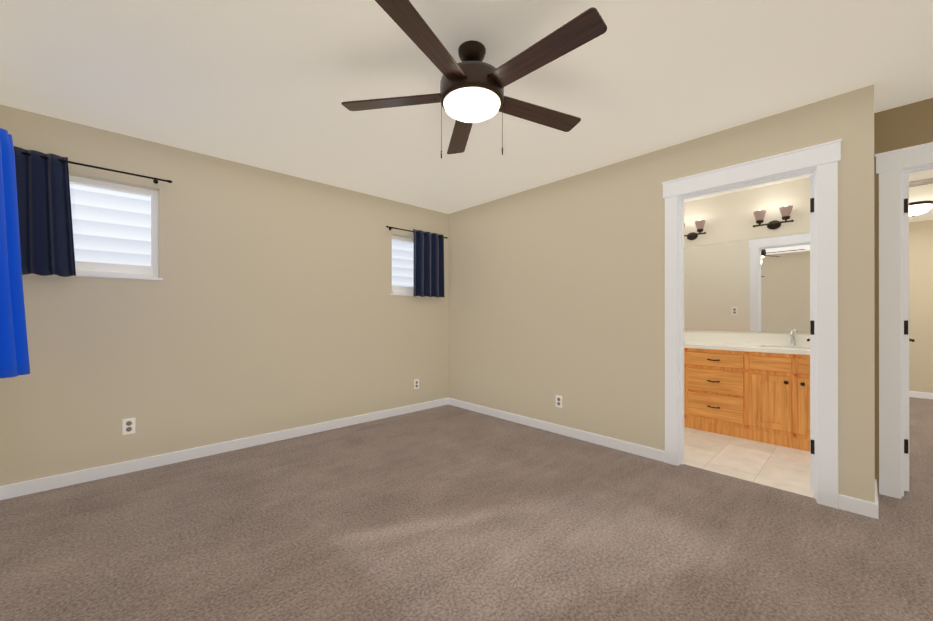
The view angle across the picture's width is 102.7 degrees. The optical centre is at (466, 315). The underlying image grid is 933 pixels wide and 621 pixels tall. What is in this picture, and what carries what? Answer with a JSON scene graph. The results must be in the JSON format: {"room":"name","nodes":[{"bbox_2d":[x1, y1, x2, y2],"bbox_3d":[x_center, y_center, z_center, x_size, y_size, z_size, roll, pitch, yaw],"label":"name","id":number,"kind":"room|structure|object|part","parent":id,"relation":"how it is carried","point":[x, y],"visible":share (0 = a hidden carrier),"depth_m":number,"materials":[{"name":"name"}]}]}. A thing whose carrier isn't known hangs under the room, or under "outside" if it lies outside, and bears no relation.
{"room":"empty bedroom","nodes":[
{"label":"empty bedroom","id":0,"kind":"room"},
{"bbox_2d":[0,104,447,485],"bbox_3d":[-1.631,-0.079,3.583,3.930,2.440,0.160,0,0,-43],"label":"wall","id":1,"kind":"structure","parent":0,"point":[268,303],"depth_m":3.06,"materials":[{"name":"beige paint"}]},
{"bbox_2d":[0,486,3,499],"bbox_3d":[-1.290,1.095,0.596,0.017,0.085,4.660,0,0,-43],"label":"baseboard","id":2,"kind":"structure","parent":1,"relation":"attached to","point":[1,487],"depth_m":2.30,"materials":[{"name":"white wood"}]},
{"bbox_2d":[21,152,171,183],"bbox_3d":[-2.547,-1.005,2.555,0.835,0.032,0.086,0,0,-43],"label":"curtain rod","id":3,"kind":"object","parent":1,"relation":"attached to","point":[155,180],"visible":0.62,"depth_m":2.58,"materials":[{"name":"black metal"}]},
{"bbox_2d":[14,146,75,276],"bbox_3d":[-2.686,-0.642,2.379,0.274,0.784,0.065,0,0,-43],"label":"window curtain","id":4,"kind":"object","parent":3,"relation":"hanging from","point":[45,220],"visible":0.9,"depth_m":2.38,"materials":[{"name":"blue fabric"}]},
{"bbox_2d":[69,175,158,277],"bbox_3d":[-2.622,-0.620,2.667,0.650,0.680,0.110,0,0,-43],"label":"window","id":5,"kind":"structure","parent":1,"relation":"in","point":[97,268],"depth_m":2.75,"materials":[{"name":"white plastic"}]},
{"bbox_2d":[76,274,162,279],"bbox_3d":[-2.584,-0.272,2.626,0.690,0.016,0.100,0,0,-43],"label":"window stool","id":6,"kind":"structure","parent":1,"relation":"attached to","point":[111,276],"depth_m":2.66,"materials":[{"name":"white wood"}]},
{"bbox_2d":[122,418,134,434],"bbox_3d":[-2.445,0.805,2.703,0.070,0.115,0.006,0,0,-43],"label":"electrical outlet","id":7,"kind":"object","parent":1,"relation":"attached to","point":[128,425],"visible":1,"depth_m":2.70,"materials":[{"name":"white plastic"}]},
{"bbox_2d":[4,398,447,499],"bbox_3d":[-1.545,1.098,3.541,3.620,0.085,0.017,0,0,-43],"label":"baseboard","id":8,"kind":"structure","parent":1,"relation":"attached to","point":[72,478],"depth_m":2.93,"materials":[{"name":"white wood"}]},
{"bbox_2d":[392,235,413,293],"bbox_3d":[-0.676,-0.583,4.495,0.630,0.680,0.110,0,0,-43],"label":"window","id":9,"kind":"structure","parent":1,"relation":"in","point":[401,290],"depth_m":4.41,"materials":[{"name":"white plastic"}]},
{"bbox_2d":[390,294,427,296],"bbox_3d":[-0.638,-0.235,4.455,0.670,0.016,0.100,0,0,-43],"label":"window stool","id":10,"kind":"structure","parent":1,"relation":"attached to","point":[404,294],"depth_m":4.32,"materials":[{"name":"white wood"}]},
{"bbox_2d":[414,379,418,388],"bbox_3d":[-0.594,0.822,4.442,0.070,0.115,0.006,0,0,-43],"label":"electrical outlet","id":11,"kind":"object","parent":1,"relation":"attached to","point":[416,383],"visible":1,"depth_m":4.44,"materials":[{"name":"white plastic"}]},
{"bbox_2d":[386,226,447,238],"bbox_3d":[-0.581,-0.968,4.402,0.880,0.032,0.086,0,0,-43],"label":"curtain rod","id":12,"kind":"object","parent":1,"relation":"attached to","point":[390,228],"visible":0.75,"depth_m":4.25,"materials":[{"name":"black metal"}]},
{"bbox_2d":[413,229,443,297],"bbox_3d":[-0.460,-0.605,4.470,0.464,0.784,0.064,0,0,-43],"label":"window curtain","id":13,"kind":"object","parent":12,"relation":"hanging from","point":[428,268],"visible":0.98,"depth_m":4.46,"materials":[{"name":"blue fabric"}]},
{"bbox_2d":[0,397,932,620],"bbox_3d":[2.255,1.190,3.075,8.900,0.100,6.220,0,0,-43],"label":"floor carpet","id":14,"kind":"object","parent":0,"point":[447,513],"visible":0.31,"depth_m":1.90,"materials":[{"name":"brown carpet"}]},
{"bbox_2d":[0,0,932,221],"bbox_3d":[2.255,-1.350,3.078,8.900,0.100,6.220,0,0,-43],"label":"ceiling","id":15,"kind":"structure","parent":0,"point":[271,85],"depth_m":2.03,"materials":[{"name":"white paint"}]},
{"bbox_2d":[341,0,606,158],"bbox_3d":[0.061,-1.035,1.804,1.291,0.532,1.240,0,0,-43],"label":"fan","id":16,"kind":"object","parent":15,"relation":"hanging from","point":[472,85],"visible":1,"depth_m":1.70,"materials":[{"name":"brown wood"}]},
{"bbox_3d":[-0.368,-1.083,1.899,0.530,0.008,0.120,0,11,9],"label":"blade","id":17,"kind":"part","parent":16,"relation":"part of","materials":[{"name":"brown wood"}]},
{"bbox_3d":[-0.157,-1.084,1.480,0.120,0.008,0.530,12,6,27],"label":"blade","id":18,"kind":"part","parent":16,"relation":"part of","materials":[{"name":"brown wood"}]},
{"bbox_3d":[-0.123,-0.904,1.832,0.009,0.270,0.009,0,0,-43],"label":"chain","id":19,"kind":"part","parent":16,"relation":"part of","materials":[{"name":"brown metal"}]},
{"bbox_3d":[-0.034,-1.083,2.230,0.120,0.008,0.530,-11,2,-9],"label":"blade","id":20,"kind":"part","parent":16,"relation":"part of","materials":[{"name":"brown wood"}]},
{"bbox_3d":[0.027,-1.013,1.835,0.282,0.053,0.282,0,0,-43],"label":"lamp shade","id":21,"kind":"part","parent":16,"relation":"part of","materials":[{"name":"white glass"}]},
{"bbox_3d":[0.027,-1.169,1.835,0.312,0.265,0.312,0,0,-43],"label":"motor","id":22,"kind":"part","parent":16,"relation":"part of","materials":[{"name":"brown metal"}]},
{"bbox_3d":[0.177,-0.914,1.837,0.009,0.250,0.009,0,0,-43],"label":"chain","id":23,"kind":"part","parent":16,"relation":"part of","materials":[{"name":"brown metal"}]},
{"bbox_3d":[0.384,-1.083,2.015,0.530,0.008,0.120,0,-11,-27],"label":"blade","id":24,"kind":"part","parent":16,"relation":"part of","materials":[{"name":"brown wood"}]},
{"bbox_3d":[0.308,-1.084,1.551,0.530,0.008,0.120,0,-11,45],"label":"blade","id":25,"kind":"part","parent":16,"relation":"part of","materials":[{"name":"brown wood"}]},
{"bbox_2d":[909,201,932,216],"bbox_3d":[5.253,-1.227,4.386,0.310,0.142,0.310,0,0,-43],"label":"ceiling light","id":26,"kind":"object","parent":15,"relation":"in","point":[918,207],"visible":0.54,"depth_m":4.28,"materials":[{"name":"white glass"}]},
{"bbox_2d":[909,178,932,187],"bbox_3d":[4.451,-1.293,3.633,0.200,0.012,0.400,0,0,-43],"label":"ceiling vent","id":27,"kind":"object","parent":15,"relation":"in","point":[920,182],"visible":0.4,"depth_m":3.63,"materials":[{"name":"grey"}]},
{"bbox_2d":[448,84,874,507],"bbox_3d":[1.075,-0.079,3.485,0.120,2.440,3.690,0,0,-43],"label":"wall","id":28,"kind":"structure","parent":0,"point":[555,288],"depth_m":3.21,"materials":[{"name":"beige paint"}]},
{"bbox_2d":[448,398,664,461],"bbox_3d":[0.663,1.099,3.824,0.014,0.085,2.556,0,0,-43],"label":"baseboard","id":29,"kind":"structure","parent":28,"relation":"attached to","point":[652,453],"depth_m":3.49,"materials":[{"name":"white wood"}]},
{"bbox_2d":[556,395,561,407],"bbox_3d":[0.889,0.831,3.590,0.006,0.115,0.070,0,0,-43],"label":"electrical outlet","id":30,"kind":"object","parent":28,"relation":"attached to","point":[558,401],"visible":1,"depth_m":3.59,"materials":[{"name":"white plastic"}]},
{"bbox_2d":[662,139,841,508],"bbox_3d":[1.914,0.056,2.592,0.180,2.167,0.986,0,0,-43],"label":"door frame","id":31,"kind":"structure","parent":28,"relation":"attached to","point":[820,161],"depth_m":2.31,"materials":[{"name":"white wood"}]},
{"bbox_2d":[807,174,814,491],"bbox_3d":[2.466,0.116,2.653,0.769,2.024,0.109,0,0,-43],"label":"door leaf","id":32,"kind":"structure","parent":28,"relation":"in","point":[812,461],"depth_m":2.38,"materials":[{"name":"white wood"}]},
{"bbox_2d":[864,479,878,518],"bbox_3d":[2.451,1.097,2.251,0.464,0.085,0.037,0,0,-43],"label":"baseboard","id":33,"kind":"structure","parent":28,"relation":"attached to","point":[871,509],"depth_m":2.10,"materials":[{"name":"white wood"}]},
{"bbox_2d":[684,177,809,334],"bbox_3d":[2.678,-0.079,4.189,0.120,2.440,2.280,0,0,-43],"label":"wall","id":34,"kind":"structure","parent":0,"point":[729,217],"depth_m":3.86,"materials":[{"name":"beige paint"}]},
{"bbox_2d":[684,220,705,239],"bbox_3d":[2.508,-0.950,4.180,0.137,0.201,0.314,0,0,-43],"label":"sconce","id":35,"kind":"object","parent":34,"relation":"attached to","point":[699,224],"visible":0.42,"depth_m":4.09,"materials":[{"name":"white glass"}]},
{"bbox_2d":[684,332,809,345],"bbox_3d":[2.666,0.241,4.095,0.020,0.100,2.152,0,0,-43],"label":"backsplash","id":36,"kind":"structure","parent":34,"relation":"attached to","point":[772,339],"depth_m":3.84,"materials":[{"name":"beige stone"}]},
{"bbox_2d":[684,427,814,497],"bbox_3d":[2.120,1.191,3.621,1.710,0.100,2.340,0,0,-43],"label":"floor","id":37,"kind":"structure","parent":0,"point":[779,467],"depth_m":2.93,"materials":[{"name":"beige tile"}]},
{"bbox_2d":[684,346,809,451],"bbox_3d":[2.457,0.736,3.897,0.596,0.810,2.152,0,0,-43],"label":"bathroom vanity","id":38,"kind":"object","parent":37,"relation":"on","point":[754,387],"depth_m":3.39,"materials":[{"name":"brown wood"}]},
{"bbox_2d":[684,342,809,353],"bbox_3d":[2.466,0.311,3.906,0.570,0.040,2.152,0,0,-43],"label":"countertop","id":39,"kind":"structure","parent":38,"relation":"on","point":[715,345],"depth_m":3.53,"materials":[{"name":"beige stone"}]},
{"bbox_2d":[788,330,795,345],"bbox_3d":[3.067,0.215,3.511,0.187,0.152,0.052,0,0,-43],"label":"faucet","id":40,"kind":"object","parent":39,"relation":"on","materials":[{"name":"silver metal"}]},
{"bbox_2d":[874,98,932,492],"bbox_3d":[3.054,-0.081,2.037,0.120,2.440,1.130,0,0,-43],"label":"wall","id":41,"kind":"structure","parent":0,"point":[905,126],"depth_m":2.36,"materials":[{"name":"beige paint"}]},
{"bbox_2d":[875,142,932,498],"bbox_3d":[3.026,0.056,2.066,0.180,2.167,1.036,0,0,-43],"label":"door frame","id":42,"kind":"structure","parent":41,"relation":"attached to","point":[893,167],"depth_m":2.34,"materials":[{"name":"white wood"}]},
{"bbox_2d":[904,175,914,491],"bbox_3d":[3.122,0.116,2.648,0.819,2.024,0.109,0,0,-43],"label":"door leaf","id":43,"kind":"structure","parent":41,"relation":"in","point":[906,333],"depth_m":2.39,"materials":[{"name":"white wood"}]},
{"bbox_2d":[909,220,932,392],"bbox_3d":[6.772,-0.078,4.681,0.120,2.440,2.370,0,0,-43],"label":"wall","id":44,"kind":"structure","parent":0,"point":[921,304],"depth_m":5.14,"materials":[{"name":"beige paint"}]},
{"bbox_2d":[909,391,932,398],"bbox_3d":[6.681,1.100,4.676,0.017,0.085,2.190,0,0,-43],"label":"baseboard","id":45,"kind":"structure","parent":44,"relation":"attached to","point":[923,395],"depth_m":5.12,"materials":[{"name":"white wood"}]},
{"label":"outside","id":46,"kind":"structure","parent":0,"visible":0},
{"bbox_2d":[70,184,413,286],"bbox_3d":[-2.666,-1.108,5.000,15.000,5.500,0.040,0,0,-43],"label":"window blinds","id":47,"kind":"object","parent":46,"point":[401,266],"depth_m":3.98,"materials":[{"name":"white plastic"}]},
{"bbox_3d":[2.118,-0.079,3.580,1.530,2.440,2.160,0,0,-43],"label":"wall","id":48,"kind":"structure","parent":0,"visible":0},
{"bbox_2d":[684,233,809,332],"bbox_3d":[2.672,-0.304,4.100,0.006,0.940,2.092,0,0,-43],"label":"bathroom mirror","id":49,"kind":"object","parent":48,"relation":"attached to","point":[761,285],"visible":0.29,"depth_m":3.83,"materials":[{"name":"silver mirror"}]},
{"bbox_2d":[753,205,793,229],"bbox_3d":[3.001,-0.951,3.656,0.137,0.201,0.314,0,0,-43],"label":"sconce","id":50,"kind":"object","parent":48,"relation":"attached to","point":[785,212],"visible":1,"depth_m":3.67,"materials":[{"name":"white glass"}]},
{"bbox_3d":[-2.033,-0.817,1.457,0.111,0.032,2.050,0,0,-43],"label":"curtain rod","id":51,"kind":"object","parent":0,"visible":0},
{"bbox_2d":[0,128,29,377],"bbox_3d":[-2.304,-0.335,1.797,0.213,1.353,0.922,0,0,-43],"label":"window curtain","id":52,"kind":"object","parent":51,"relation":"hanging from","point":[14,357],"visible":1,"depth_m":1.97,"materials":[{"name":"blue fabric"}]}
]}

